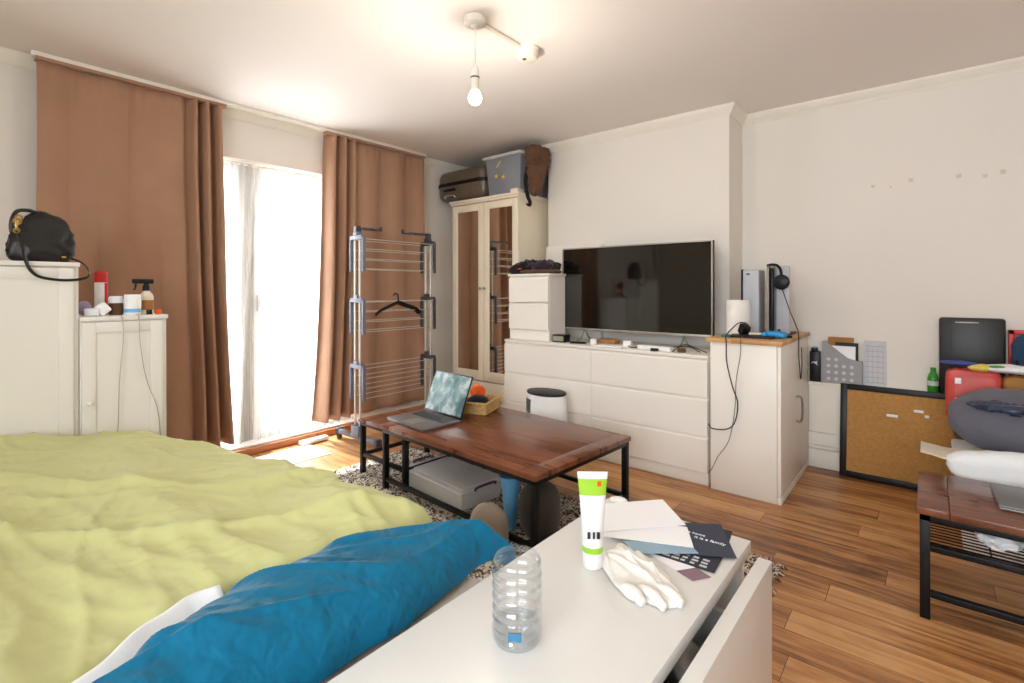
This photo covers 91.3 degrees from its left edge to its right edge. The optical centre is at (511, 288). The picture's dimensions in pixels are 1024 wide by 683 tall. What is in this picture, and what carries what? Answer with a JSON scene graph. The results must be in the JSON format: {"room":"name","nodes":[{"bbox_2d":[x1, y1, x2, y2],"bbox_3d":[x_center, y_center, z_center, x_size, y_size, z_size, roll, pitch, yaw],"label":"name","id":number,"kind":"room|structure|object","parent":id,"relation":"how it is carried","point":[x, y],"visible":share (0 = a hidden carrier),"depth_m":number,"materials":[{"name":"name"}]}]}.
{"room":"studio apartment","nodes":[
{"label":"studio apartment","id":0,"kind":"room"},
{"bbox_2d":[0,62,452,419],"bbox_3d":[-2.333,-0.030,3.246,0.280,2.440,6.200,0,0,40],"label":"wall","id":1,"kind":"structure","parent":0,"point":[247,143],"depth_m":3.61,"materials":[{"name":"paint"}]},
{"bbox_2d":[0,46,466,171],"bbox_3d":[-2.209,-1.216,3.142,0.046,0.068,5.800,0,0,40],"label":"trim","id":2,"kind":"structure","parent":1,"relation":"attached to","point":[7,56],"depth_m":3.60,"materials":[{"name":"paint"}]},
{"bbox_2d":[223,160,321,178],"bbox_3d":[-1.758,-0.886,3.788,0.012,0.012,1.260,0,0,40],"label":"rod","id":3,"kind":"object","parent":1,"relation":"attached to","point":[223,160],"visible":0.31,"depth_m":3.73,"materials":[{"name":"white plastic"}]},
{"bbox_2d":[233,164,252,442],"bbox_3d":[-1.949,0.106,3.625,0.017,2.010,0.134,0,0,40],"label":"curtain","id":4,"kind":"object","parent":3,"relation":"hanging from","point":[242,183],"visible":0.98,"depth_m":3.63,"materials":[{"name":"fabric"}]},
{"bbox_2d":[221,162,346,446],"bbox_3d":[-1.832,0.114,3.850,0.115,2.050,1.270,0,0,40],"label":"door","id":5,"kind":"structure","parent":1,"relation":"in","point":[297,418],"depth_m":3.73,"materials":[{"name":"white plastic"}]},
{"bbox_2d":[263,380,314,414],"bbox_3d":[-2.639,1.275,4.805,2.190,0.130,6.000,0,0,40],"label":"balcony wall","id":6,"kind":"structure","parent":1,"relation":"attached to","point":[299,395],"depth_m":5.54,"materials":[{"name":"concrete"}]},
{"bbox_2d":[222,418,356,450],"bbox_3d":[-1.829,1.129,3.849,0.270,0.016,1.268,0,0,40],"label":"trim","id":7,"kind":"structure","parent":1,"relation":"attached to","point":[276,437],"depth_m":3.83,"materials":[{"name":"white plastic"}]},
{"bbox_2d":[233,422,357,454],"bbox_3d":[-1.817,1.164,3.839,0.290,0.050,1.268,0,0,40],"label":"trim","id":8,"kind":"structure","parent":1,"relation":"attached to","point":[273,445],"depth_m":3.76,"materials":[{"name":"brown wood"}]},
{"bbox_2d":[357,403,420,423],"bbox_3d":[-0.835,1.138,4.810,0.016,0.100,1.480,0,0,40],"label":"baseboard","id":9,"kind":"structure","parent":1,"relation":"attached to","point":[415,404],"depth_m":4.49,"materials":[{"name":"paint"}]},
{"bbox_2d":[420,165,426,404],"bbox_3d":[-0.847,0.003,4.787,0.030,2.370,0.070,0,0,40],"label":"trim","id":10,"kind":"structure","parent":1,"relation":"attached to","point":[422,402],"depth_m":4.78,"materials":[{"name":"paint"}]},
{"bbox_2d":[0,0,1023,167],"bbox_3d":[-0.064,-1.303,1.354,6.230,0.100,6.200,0,0,40],"label":"ceiling","id":11,"kind":"structure","parent":0,"point":[397,73],"depth_m":2.68,"materials":[{"name":"paint"}]},
{"bbox_2d":[30,49,426,156],"bbox_3d":[-1.670,-1.237,3.656,0.045,0.026,2.680,0,0,40],"label":"track","id":12,"kind":"object","parent":11,"relation":"attached to","point":[33,53],"visible":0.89,"depth_m":3.36,"materials":[{"name":"paint"}]},
{"bbox_2d":[34,55,233,446],"bbox_3d":[-2.202,-0.094,3.016,0.154,2.258,0.993,0,0,40],"label":"curtain","id":13,"kind":"object","parent":12,"relation":"hanging from","point":[134,170],"visible":0.7,"depth_m":3.06,"materials":[{"name":"brown fabric"}]},
{"bbox_2d":[312,131,425,422],"bbox_3d":[-1.161,-0.095,4.250,0.154,2.258,1.078,0,0,40],"label":"curtain","id":14,"kind":"object","parent":12,"relation":"hanging from","point":[367,184],"visible":0.82,"depth_m":4.20,"materials":[{"name":"brown fabric"}]},
{"bbox_2d":[464,12,485,105],"bbox_3d":[-0.171,-1.050,2.316,0.100,0.405,0.100,0,0,40],"label":"pendant light","id":15,"kind":"object","parent":11,"relation":"hanging from","point":[474,21],"visible":1,"depth_m":2.30,"materials":[{"name":"plastic"}]},
{"bbox_2d":[484,24,521,48],"bbox_3d":[-0.045,-1.241,2.467,0.019,0.019,0.305,0,0,40],"label":"conduit","id":16,"kind":"object","parent":11,"relation":"attached to","point":[487,27],"visible":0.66,"depth_m":2.46,"materials":[{"name":"plastic"}]},
{"bbox_2d":[516,43,538,63],"bbox_3d":[0.081,-1.221,2.619,0.124,0.064,0.124,0,0,40],"label":"smoke detector","id":17,"kind":"object","parent":11,"relation":"attached to","point":[528,54],"visible":1,"depth_m":2.58,"materials":[{"name":"plastic"}]},
{"bbox_2d":[249,427,1023,682],"bbox_3d":[-0.061,1.237,1.354,6.230,0.100,6.200,0,0,40],"label":"floor","id":18,"kind":"structure","parent":0,"point":[846,604],"depth_m":2.04,"materials":[{"name":"brown wood"}]},
{"bbox_2d":[0,260,79,435],"bbox_3d":[-2.292,0.537,2.161,0.420,1.305,0.588,0,0,40],"label":"cabinet","id":19,"kind":"object","parent":18,"relation":"on","point":[39,359],"visible":0.55,"depth_m":2.15,"materials":[{"name":"wood"}]},
{"bbox_2d":[5,208,89,281],"bbox_3d":[-2.080,-0.191,2.240,0.230,0.324,0.265,0,0,40],"label":"handbag","id":20,"kind":"object","parent":19,"relation":"on","point":[43,236],"visible":0.9,"depth_m":2.21,"materials":[{"name":"black leather"}]},
{"bbox_2d":[78,313,167,435],"bbox_3d":[-1.986,0.661,2.509,0.444,1.058,0.340,0,0,40],"label":"base cabinet","id":21,"kind":"object","parent":18,"relation":"on","point":[100,338],"visible":0.53,"depth_m":2.38,"materials":[{"name":"wood"}]},
{"bbox_2d":[94,271,107,314],"bbox_3d":[-2.035,0.023,2.478,0.053,0.216,0.055,0,0,40],"label":"spray can","id":22,"kind":"object","parent":21,"relation":"on","point":[100,277],"visible":0.8,"depth_m":2.46,"materials":[{"name":"white metal"}]},
{"bbox_2d":[108,296,123,314],"bbox_3d":[-1.953,0.085,2.467,0.060,0.092,0.060,0,0,40],"label":"jar","id":23,"kind":"object","parent":21,"relation":"on","point":[116,302],"visible":0.95,"depth_m":2.45,"materials":[{"name":"brown plastic"}]},
{"bbox_2d":[123,294,140,314],"bbox_3d":[-1.879,0.081,2.478,0.071,0.100,0.071,0,0,40],"label":"tub","id":24,"kind":"object","parent":21,"relation":"on","point":[132,302],"visible":0.98,"depth_m":2.45,"materials":[{"name":"white plastic"}]},
{"bbox_2d":[132,279,153,313],"bbox_3d":[-1.895,0.042,2.569,0.049,0.178,0.090,0,0,40],"label":"spray bottle","id":25,"kind":"object","parent":21,"relation":"on","point":[147,299],"visible":0.89,"depth_m":2.56,"materials":[{"name":"beige plastic"}]},
{"bbox_2d":[256,444,330,463],"bbox_3d":[-1.565,1.186,3.525,0.320,0.004,0.450,0,0,40],"label":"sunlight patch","id":26,"kind":"object","parent":18,"relation":"on","point":[306,452],"visible":0.56,"depth_m":3.56,"materials":[{"name":"white fabric"}]},
{"bbox_2d":[299,435,328,445],"bbox_3d":[-1.523,1.168,3.848,0.060,0.028,0.220,0,0,40],"label":"power strip","id":27,"kind":"object","parent":18,"relation":"on","point":[322,437],"visible":1,"depth_m":3.83,"materials":[{"name":"white plastic"}]},
{"bbox_2d":[335,226,435,451],"bbox_3d":[-0.949,0.352,4.062,0.554,1.672,0.755,0,0,40],"label":"drying rack","id":28,"kind":"object","parent":18,"relation":"on","point":[354,433],"visible":0.84,"depth_m":3.92,"materials":[{"name":"plastic"}]},
{"bbox_2d":[375,293,420,315],"bbox_3d":[-0.904,0.127,3.988,0.028,0.180,0.448,0,0,40],"label":"hanger","id":29,"kind":"object","parent":28,"relation":"hanging from","point":[401,303],"visible":1,"depth_m":3.98,"materials":[{"name":"black plastic"}]},
{"bbox_2d":[319,576,480,682],"bbox_3d":[-1.451,0.966,1.183,2.074,0.445,1.959,0,0,40],"label":"bed","id":30,"kind":"object","parent":18,"relation":"on","point":[466,583],"visible":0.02,"depth_m":1.14,"materials":[{"name":"fabric"}]},
{"bbox_2d":[72,584,222,682],"bbox_3d":[-0.815,0.674,0.575,0.196,0.092,1.050,0,0,29],"label":"sheet","id":31,"kind":"object","parent":30,"relation":"on","point":[193,602],"visible":0.49,"depth_m":0.94,"materials":[{"name":"fabric"}]},
{"bbox_2d":[0,430,431,682],"bbox_3d":[-1.521,0.751,1.253,1.917,0.355,1.975,0,0,40],"label":"duvet","id":32,"kind":"object","parent":30,"relation":"on","point":[102,533],"visible":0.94,"depth_m":1.32,"materials":[{"name":"fabric"}]},
{"bbox_2d":[92,519,515,682],"bbox_3d":[-0.721,0.675,0.714,0.324,0.221,1.977,0,0,40],"label":"quilt","id":33,"kind":"object","parent":30,"relation":"on","point":[302,620],"visible":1,"depth_m":0.99,"materials":[{"name":"teal fabric"}]},
{"bbox_2d":[449,191,547,406],"bbox_3d":[-0.082,0.191,4.649,0.835,1.993,0.602,0,0,40],"label":"wardrobe","id":34,"kind":"object","parent":18,"relation":"on","point":[492,234],"visible":0.67,"depth_m":4.42,"materials":[{"name":"beige laminate"}]},
{"bbox_2d":[439,165,489,203],"bbox_3d":[-0.356,-0.969,4.849,0.652,0.325,0.495,0,0,40],"label":"suitcase","id":35,"kind":"object","parent":34,"relation":"on","point":[469,183],"visible":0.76,"depth_m":4.65,"materials":[{"name":"brown metal"}]},
{"bbox_2d":[458,211,477,369],"bbox_3d":[-0.399,0.020,4.576,0.269,1.435,0.008,0,0,40],"label":"mirror","id":36,"kind":"object","parent":34,"relation":"attached to","point":[467,220],"depth_m":4.57,"materials":[{"name":"silver glass"}]},
{"bbox_2d":[489,206,511,373],"bbox_3d":[-0.095,0.020,4.322,0.268,1.435,0.008,0,0,40],"label":"mirror","id":37,"kind":"object","parent":34,"relation":"attached to","point":[500,217],"depth_m":4.33,"materials":[{"name":"silver glass"}]},
{"bbox_2d":[482,149,547,197],"bbox_3d":[0.061,-0.983,4.491,0.445,0.352,0.500,0,0,40],"label":"tub","id":38,"kind":"object","parent":34,"relation":"on","point":[505,171],"visible":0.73,"depth_m":4.31,"materials":[{"name":"grey plastic"}]},
{"bbox_2d":[524,144,549,206],"bbox_3d":[0.234,-0.944,4.235,0.150,0.534,0.279,0,0,40],"label":"rucksack","id":39,"kind":"object","parent":38,"relation":"on","point":[537,159],"visible":1,"depth_m":4.17,"materials":[{"name":"brown fabric"}]},
{"bbox_2d":[526,387,567,421],"bbox_3d":[0.242,0.950,3.522,0.330,0.473,0.231,0,0,40],"label":"trash bin","id":40,"kind":"object","parent":18,"relation":"on","point":[546,402],"visible":0.52,"depth_m":3.42,"materials":[{"name":"white plastic"}]},
{"bbox_2d":[327,498,771,682],"bbox_3d":[0.061,0.937,0.940,0.504,0.500,1.400,0,0,40],"label":"chest","id":41,"kind":"object","parent":18,"relation":"on","point":[592,632],"visible":0.79,"depth_m":1.03,"materials":[{"name":"white laminate"}]},
{"bbox_2d":[492,553,541,653],"bbox_3d":[0.010,0.605,0.979,0.098,0.161,0.098,0,0,40],"label":"water bottle","id":42,"kind":"object","parent":41,"relation":"on","point":[515,638],"visible":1,"depth_m":0.95,"materials":[{"name":"clear plastic"}]},
{"bbox_2d":[577,471,607,570],"bbox_3d":[0.200,0.570,1.237,0.057,0.232,0.056,0,0,-39],"label":"tube","id":43,"kind":"object","parent":41,"relation":"on","point":[592,485],"visible":1,"depth_m":1.23,"materials":[{"name":"white plastic"}]},
{"bbox_2d":[602,543,685,611],"bbox_3d":[0.299,0.668,1.197,0.142,0.033,0.287,0,0,-14],"label":"gloves","id":44,"kind":"object","parent":41,"relation":"on","point":[639,578],"visible":0.98,"depth_m":1.16,"materials":[{"name":"fabric"}]},
{"bbox_2d":[604,526,693,547],"bbox_3d":[0.372,0.674,1.390,0.242,0.001,0.120,0,0,15],"label":"letter","id":45,"kind":"object","parent":41,"relation":"on","point":[668,535],"visible":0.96,"depth_m":1.36,"materials":[{"name":"white paper"}]},
{"bbox_2d":[604,499,685,530],"bbox_3d":[0.364,0.670,1.482,0.252,0.004,0.166,0,0,-8],"label":"paper sheet","id":46,"kind":"object","parent":45,"relation":"on","point":[647,513],"visible":0.88,"depth_m":1.47,"materials":[{"name":"paper"}]},
{"bbox_2d":[624,541,698,553],"bbox_3d":[0.387,0.677,1.308,0.178,0.001,0.065,0,0,0],"label":"envelope","id":47,"kind":"object","parent":41,"relation":"on","point":[643,547],"visible":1,"depth_m":1.30,"materials":[{"name":"blue paper"}]},
{"bbox_2d":[650,554,709,580],"bbox_3d":[0.407,0.685,1.248,0.058,0.001,0.168,0,0,-27],"label":"leaflet","id":48,"kind":"object","parent":41,"relation":"on","point":[690,572],"visible":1,"depth_m":1.22,"materials":[{"name":"white paper"}]},
{"bbox_2d":[665,640,699,682],"bbox_3d":[0.370,0.963,1.161,0.199,0.324,0.147,0,0,40],"label":"folded cloth","id":49,"kind":"object","parent":41,"relation":"in","point":[692,649],"visible":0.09,"depth_m":1.11,"materials":[{"name":"fabric"}]},
{"bbox_2d":[656,554,722,572],"bbox_3d":[0.447,0.683,1.282,0.159,0.002,0.086,0,0,36],"label":"leaflet","id":50,"kind":"object","parent":41,"relation":"on","point":[708,563],"visible":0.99,"depth_m":1.25,"materials":[{"name":"grey paper"}]},
{"bbox_2d":[663,554,709,567],"bbox_3d":[0.441,0.682,1.268,0.110,0.001,0.040,0,0,36],"label":"print","id":51,"kind":"object","parent":50,"relation":"on","point":[692,560],"depth_m":1.26,"materials":[{"name":"grey paper"}]},
{"bbox_2d":[681,523,736,558],"bbox_3d":[0.518,0.679,1.358,0.136,0.005,0.181,0,0,9],"label":"leaflet","id":52,"kind":"object","parent":41,"relation":"on","point":[711,540],"visible":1,"depth_m":1.35,"materials":[{"name":"grey paper"}]},
{"bbox_2d":[333,446,787,597],"bbox_3d":[-0.234,1.177,2.389,2.511,0.019,1.443,0,0,40],"label":"rug","id":53,"kind":"object","parent":18,"relation":"on","point":[570,508],"visible":0.09,"depth_m":2.74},
{"bbox_2d":[358,404,472,492],"bbox_3d":[-0.612,1.010,3.239,0.500,0.355,0.560,0,0,42],"label":"coffee table","id":54,"kind":"object","parent":53,"relation":"on","point":[374,421],"visible":0.28,"depth_m":3.17,"materials":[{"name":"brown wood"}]},
{"bbox_2d":[409,454,500,510],"bbox_3d":[-0.341,1.102,2.869,0.324,0.128,0.593,0,0,-44],"label":"storage box","id":55,"kind":"object","parent":53,"relation":"on","point":[462,485],"visible":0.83,"depth_m":2.76,"materials":[{"name":"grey plastic"}]},
{"bbox_2d":[409,473,500,510],"bbox_3d":[-0.341,1.118,2.869,0.297,0.095,0.534,0,0,-44],"label":"tub","id":56,"kind":"object","parent":55,"relation":"in","point":[465,499],"depth_m":2.70,"materials":[{"name":"grey plastic"}]},
{"bbox_2d":[470,502,508,540],"bbox_3d":[-0.102,1.059,2.220,0.193,0.197,0.139,0,0,40],"label":"pouf","id":57,"kind":"object","parent":53,"relation":"on","point":[490,513],"visible":0.56,"depth_m":2.17,"materials":[{"name":"beige fabric"}]},
{"bbox_2d":[380,407,630,549],"bbox_3d":[-0.066,0.992,2.816,1.200,0.390,0.790,0,0,43],"label":"coffee table","id":58,"kind":"object","parent":53,"relation":"on","point":[534,450],"visible":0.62,"depth_m":2.60,"materials":[{"name":"brown wood"}]},
{"bbox_2d":[387,370,472,431],"bbox_3d":[-0.494,0.666,3.025,0.370,0.258,0.370,0,0,-45],"label":"laptop","id":59,"kind":"object","parent":58,"relation":"on","point":[448,394],"visible":1,"depth_m":3.06,"materials":[{"name":"silver metal"}]},
{"bbox_2d":[463,394,500,414],"bbox_3d":[-0.204,0.759,3.274,0.190,0.078,0.259,0,0,20],"label":"basket","id":60,"kind":"object","parent":58,"relation":"on","point":[493,404],"visible":0.67,"depth_m":3.17,"materials":[{"name":"wicker"}]},
{"bbox_2d":[467,394,488,408],"bbox_3d":[-0.221,0.735,3.234,0.140,0.092,0.133,0,0,7],"label":"pouch","id":61,"kind":"object","parent":60,"relation":"in","point":[477,398],"visible":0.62,"depth_m":3.19,"materials":[{"name":"black fabric"}]},
{"bbox_2d":[499,474,520,530],"bbox_3d":[-0.006,1.036,2.428,0.116,0.262,0.116,0,0,40],"label":"cup","id":62,"kind":"object","parent":53,"relation":"on","point":[510,487],"visible":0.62,"depth_m":2.40,"materials":[{"name":"blue plastic"}]},
{"bbox_2d":[518,481,560,540],"bbox_3d":[0.131,1.029,2.342,0.205,0.255,0.188,0,0,40],"label":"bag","id":63,"kind":"object","parent":53,"relation":"on","point":[550,502],"visible":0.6,"depth_m":2.27,"materials":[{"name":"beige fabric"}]},
{"bbox_2d":[546,243,603,338],"bbox_3d":[0.520,0.414,4.200,0.540,1.545,0.047,0,0,40],"label":"panel","id":64,"kind":"object","parent":18,"relation":"on","point":[552,253],"visible":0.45,"depth_m":4.19,"materials":[{"name":"paint"}]},
{"bbox_2d":[504,337,710,485],"bbox_3d":[0.700,0.782,3.674,1.599,0.808,0.460,0,0,40],"label":"sideboard","id":65,"kind":"object","parent":18,"relation":"on","point":[660,400],"depth_m":3.29,"materials":[{"name":"white laminate"}]},
{"bbox_2d":[508,273,565,341],"bbox_3d":[0.198,0.146,4.001,0.410,0.519,0.230,0,0,40],"label":"chest","id":66,"kind":"object","parent":65,"relation":"on","point":[537,301],"visible":0.99,"depth_m":3.90,"materials":[{"name":"white laminate"}]},
{"bbox_2d":[508,259,561,273],"bbox_3d":[0.183,-0.175,4.014,0.478,0.121,0.266,0,0,40],"label":"clothes","id":67,"kind":"object","parent":66,"relation":"on","point":[532,266],"visible":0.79,"depth_m":3.90,"materials":[{"name":"black fabric"}]},
{"bbox_2d":[552,334,569,342],"bbox_3d":[0.372,0.379,3.789,0.110,0.055,0.083,0,0,40],"label":"media box","id":68,"kind":"object","parent":65,"relation":"on","point":[563,338],"visible":0.99,"depth_m":3.76,"materials":[{"name":"black plastic"}]},
{"bbox_2d":[562,240,714,347],"bbox_3d":[0.859,0.045,3.625,1.168,0.719,0.214,0,0,40],"label":"television","id":69,"kind":"object","parent":65,"relation":"on","point":[668,288],"visible":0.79,"depth_m":3.54,"materials":[{"name":"black plastic"}]},
{"bbox_2d":[706,330,809,505],"bbox_3d":[1.578,0.738,3.137,0.434,0.894,0.818,0,0,40],"label":"base cabinet","id":70,"kind":"object","parent":18,"relation":"on","point":[765,455],"visible":0.97,"depth_m":2.86,"materials":[{"name":"white laminate"}]},
{"bbox_2d":[708,322,745,429],"bbox_3d":[1.296,0.517,2.996,0.174,0.624,0.261,0,0,40],"label":"cable","id":71,"kind":"object","parent":70,"relation":"hanging from","point":[739,322],"visible":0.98,"depth_m":2.88,"materials":[{"name":"black plastic"}]},
{"bbox_2d":[706,330,809,346],"bbox_3d":[1.566,0.303,3.146,0.406,0.025,0.818,0,0,40],"label":"countertop","id":72,"kind":"structure","parent":70,"relation":"on","point":[780,342],"depth_m":2.86,"materials":[{"name":"brown wood"}]},
{"bbox_2d":[726,300,749,333],"bbox_3d":[1.437,0.183,3.176,0.140,0.215,0.140,0,0,40],"label":"paper roll","id":73,"kind":"object","parent":72,"relation":"on","point":[737,311],"visible":0.72,"depth_m":3.12,"materials":[{"name":"paper"}]},
{"bbox_2d":[730,333,774,338],"bbox_3d":[1.415,0.283,2.947,0.240,0.014,0.120,0,0,34],"label":"tray","id":74,"kind":"object","parent":72,"relation":"on","point":[733,334],"visible":0.78,"depth_m":2.91,"materials":[{"name":"black plastic"}]},
{"bbox_2d":[741,269,765,332],"bbox_3d":[1.541,0.086,3.200,0.130,0.409,0.190,0,0,40],"label":"game console","id":75,"kind":"object","parent":72,"relation":"on","point":[752,281],"visible":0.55,"depth_m":3.14,"materials":[{"name":"grey plastic"}]},
{"bbox_2d":[761,329,787,338],"bbox_3d":[1.520,0.263,2.898,0.135,0.051,0.092,0,0,40],"label":"gamepad","id":76,"kind":"object","parent":72,"relation":"on","point":[778,334],"visible":0.86,"depth_m":2.88,"materials":[{"name":"blue plastic"}]},
{"bbox_2d":[767,266,796,334],"bbox_3d":[1.697,0.069,3.161,0.130,0.441,0.270,0,0,40],"label":"game console","id":77,"kind":"object","parent":72,"relation":"on","point":[778,313],"visible":0.61,"depth_m":3.10,"materials":[{"name":"plastic"}]},
{"bbox_2d":[767,263,801,378],"bbox_3d":[1.683,0.202,3.046,0.217,0.711,0.105,0,0,3],"label":"headphones","id":78,"kind":"object","parent":77,"relation":"hanging from","point":[781,281],"visible":1,"depth_m":3.04,"materials":[{"name":"black plastic"}]},
{"bbox_2d":[773,275,789,289],"bbox_3d":[1.643,-0.037,3.049,0.092,0.092,0.038,0,0,40],"label":"ear cup","id":79,"kind":"object","parent":78,"relation":"on","point":[781,282],"depth_m":3.03,"materials":[{"name":"black plastic"}]},
{"bbox_2d":[839,383,952,489],"bbox_3d":[2.457,0.894,2.897,0.937,0.573,0.089,0,0,40],"label":"cork board","id":80,"kind":"object","parent":18,"relation":"on","point":[883,429],"visible":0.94,"depth_m":3.03,"materials":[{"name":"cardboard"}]},
{"bbox_2d":[953,430,963,475],"bbox_3d":[2.616,0.934,2.396,0.760,0.500,0.300,0,0,40],"label":"storage box","id":81,"kind":"object","parent":18,"relation":"on","point":[955,435],"visible":0.1,"depth_m":2.52,"materials":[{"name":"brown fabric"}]},
{"bbox_2d":[945,368,1001,417],"bbox_3d":[2.341,0.545,2.542,0.215,0.273,0.132,0,0,40],"label":"bag","id":82,"kind":"object","parent":81,"relation":"on","point":[958,381],"visible":0.49,"depth_m":2.53,"materials":[{"name":"red plastic"}]},
{"bbox_2d":[939,360,1023,374],"bbox_3d":[2.393,0.396,2.498,0.399,0.051,0.121,0,0,40],"label":"packet","id":83,"kind":"object","parent":82,"relation":"on","point":[999,368],"visible":1,"depth_m":2.47,"materials":[{"name":"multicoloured plastic"}]},
{"bbox_2d":[1002,375,1023,389],"bbox_3d":[2.506,0.555,2.429,0.192,0.254,0.134,0,0,40],"label":"paper bag","id":84,"kind":"object","parent":81,"relation":"on","point":[1013,381],"visible":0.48,"depth_m":2.44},
{"bbox_2d":[917,470,1023,625],"bbox_3d":[1.994,0.984,1.665,1.000,0.400,0.475,0,0,40],"label":"coffee table","id":85,"kind":"object","parent":18,"relation":"on","point":[966,504],"visible":0.99,"depth_m":1.78,"materials":[{"name":"brown wood"}]},
{"bbox_2d":[930,522,1023,565],"bbox_3d":[1.994,0.924,1.665,0.930,0.011,0.415,0,0,40],"label":"wire shelf","id":86,"kind":"object","parent":85,"relation":"attached to","point":[991,557],"depth_m":1.78,"materials":[{"name":"black metal"}]},
{"bbox_2d":[974,532,1023,551],"bbox_3d":[1.721,0.884,1.767,0.131,0.068,0.114,0,0,40],"label":"plastic bag","id":87,"kind":"object","parent":85,"relation":"on","point":[996,543],"visible":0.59,"depth_m":1.73,"materials":[{"name":"plastic"}]},
{"bbox_2d":[990,482,1023,513],"bbox_3d":[1.936,0.774,1.772,0.338,0.016,0.280,0,0,40],"label":"laptop","id":88,"kind":"object","parent":85,"relation":"on","point":[1008,498],"visible":1,"depth_m":1.83,"materials":[{"name":"metal"}]},
{"bbox_2d":[951,439,1023,563],"bbox_3d":[2.370,0.968,2.139,0.730,0.428,0.390,0,0,40],"label":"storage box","id":89,"kind":"object","parent":18,"relation":"on","point":[956,443],"visible":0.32,"depth_m":2.20,"materials":[{"name":"white plastic"}]},
{"bbox_2d":[920,441,983,458],"bbox_3d":[2.011,0.741,2.256,0.262,0.025,0.240,0,0,40],"label":"cardboard sheet","id":90,"kind":"object","parent":89,"relation":"on","point":[928,448],"visible":0.51,"depth_m":2.29,"materials":[{"name":"beige cardboard"}]},
{"bbox_2d":[946,450,1023,487],"bbox_3d":[2.237,0.774,1.947,0.831,0.207,0.156,0,0,40],"label":"pillow","id":91,"kind":"object","parent":89,"relation":"on","point":[1000,467],"visible":0.72,"depth_m":2.08,"materials":[{"name":"fabric"}]},
{"bbox_2d":[948,388,1023,452],"bbox_3d":[2.341,0.602,2.178,0.670,0.301,0.363,0,0,40],"label":"cushion","id":92,"kind":"object","parent":89,"relation":"on","point":[986,430],"visible":0.82,"depth_m":2.21,"materials":[{"name":"grey fabric"}]},
{"bbox_2d":[966,400,1023,416],"bbox_3d":[2.150,0.522,2.163,0.279,0.062,0.126,0,0,40],"label":"garment","id":93,"kind":"object","parent":92,"relation":"on","point":[1014,410],"visible":0.99,"depth_m":2.16,"materials":[{"name":"blue fabric"}]},
{"bbox_2d":[548,115,742,346],"bbox_3d":[1.006,-0.034,4.034,1.520,2.440,0.315,0,0,40],"label":"wall","id":94,"kind":"structure","parent":0,"point":[680,183],"depth_m":3.75,"materials":[{"name":"paint"}]},
{"bbox_2d":[541,102,733,152],"bbox_3d":[0.888,-1.220,3.895,1.612,0.068,0.046,0,0,40],"label":"trim","id":95,"kind":"structure","parent":94,"relation":"attached to","point":[721,110],"depth_m":3.79,"materials":[{"name":"paint"}]},
{"bbox_2d":[730,102,746,125],"bbox_3d":[1.591,-1.221,3.515,0.046,0.068,0.361,0,0,40],"label":"trim","id":96,"kind":"structure","parent":94,"relation":"attached to","point":[737,113],"depth_m":3.50,"materials":[{"name":"paint"}]},
{"bbox_2d":[547,71,1023,447],"bbox_3d":[1.895,-0.035,3.625,5.730,2.440,0.204,0,0,40],"label":"wall","id":97,"kind":"structure","parent":0,"point":[890,218],"depth_m":3.09,"materials":[{"name":"paint"}]},
{"bbox_2d":[808,380,840,470],"bbox_3d":[3.006,0.901,2.528,2.620,0.565,0.068,0,0,40],"label":"trim","id":98,"kind":"structure","parent":97,"relation":"attached to","point":[824,398],"depth_m":3.29,"materials":[{"name":"paint"}]},
{"bbox_2d":[810,347,820,381],"bbox_3d":[2.026,0.508,3.341,0.057,0.222,0.064,0,0,40],"label":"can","id":99,"kind":"object","parent":98,"relation":"on","point":[815,355],"visible":1,"depth_m":3.32,"materials":[{"name":"metal"}]},
{"bbox_2d":[822,341,862,384],"bbox_3d":[2.143,0.484,3.245,0.215,0.270,0.055,0,0,40],"label":"magazine file","id":100,"kind":"object","parent":98,"relation":"on","point":[837,368],"visible":0.98,"depth_m":3.24,"materials":[{"name":"metal"}]},
{"bbox_2d":[828,337,853,345],"bbox_3d":[2.136,0.466,3.250,0.140,0.295,0.016,0,0,40],"label":"folder","id":101,"kind":"object","parent":100,"relation":"in","point":[831,340],"visible":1,"depth_m":3.25,"materials":[{"name":"cardboard"}]},
{"bbox_2d":[831,345,855,359],"bbox_3d":[2.126,0.494,3.238,0.160,0.240,0.004,0,0,40],"label":"document","id":102,"kind":"object","parent":100,"relation":"in","point":[849,352],"visible":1,"depth_m":3.21,"materials":[{"name":"white paper"}]},
{"bbox_2d":[864,340,885,386],"bbox_3d":[2.293,0.476,3.159,0.113,0.285,0.006,0,0,40],"label":"planner","id":103,"kind":"object","parent":98,"relation":"on","point":[874,351],"visible":0.98,"depth_m":3.16,"materials":[{"name":"grey paper"}]},
{"bbox_2d":[927,367,938,392],"bbox_3d":[2.487,0.543,2.955,0.055,0.150,0.055,0,0,40],"label":"soda bottle","id":104,"kind":"object","parent":98,"relation":"on","point":[932,379],"visible":0.97,"depth_m":2.94,"materials":[{"name":"green plastic"}]},
{"bbox_2d":[939,317,1005,392],"bbox_3d":[2.611,0.393,2.844,0.280,0.450,0.038,0,0,40],"label":"case","id":105,"kind":"object","parent":98,"relation":"on","point":[976,340],"visible":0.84,"depth_m":2.83,"materials":[{"name":"black plastic"}]},
{"bbox_2d":[1008,330,1023,375],"bbox_3d":[2.815,0.423,2.686,0.215,0.390,0.030,0,0,40],"label":"frame","id":106,"kind":"object","parent":98,"relation":"on","point":[1011,333],"visible":0.41,"depth_m":2.74,"materials":[{"name":"red plastic"}]},
{"bbox_2d":[1010,334,1023,375],"bbox_3d":[2.785,0.420,2.606,0.268,0.368,0.106,0,0,40],"label":"jacket","id":107,"kind":"object","parent":98,"relation":"on","point":[1017,357],"visible":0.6,"depth_m":2.65,"materials":[{"name":"blue fabric"}]},
{"bbox_2d":[743,56,1023,125],"bbox_3d":[2.845,-1.222,2.674,3.050,0.068,0.046,0,0,40],"label":"trim","id":108,"kind":"structure","parent":97,"relation":"attached to","point":[1014,65],"depth_m":3.08,"materials":[{"name":"paint"}]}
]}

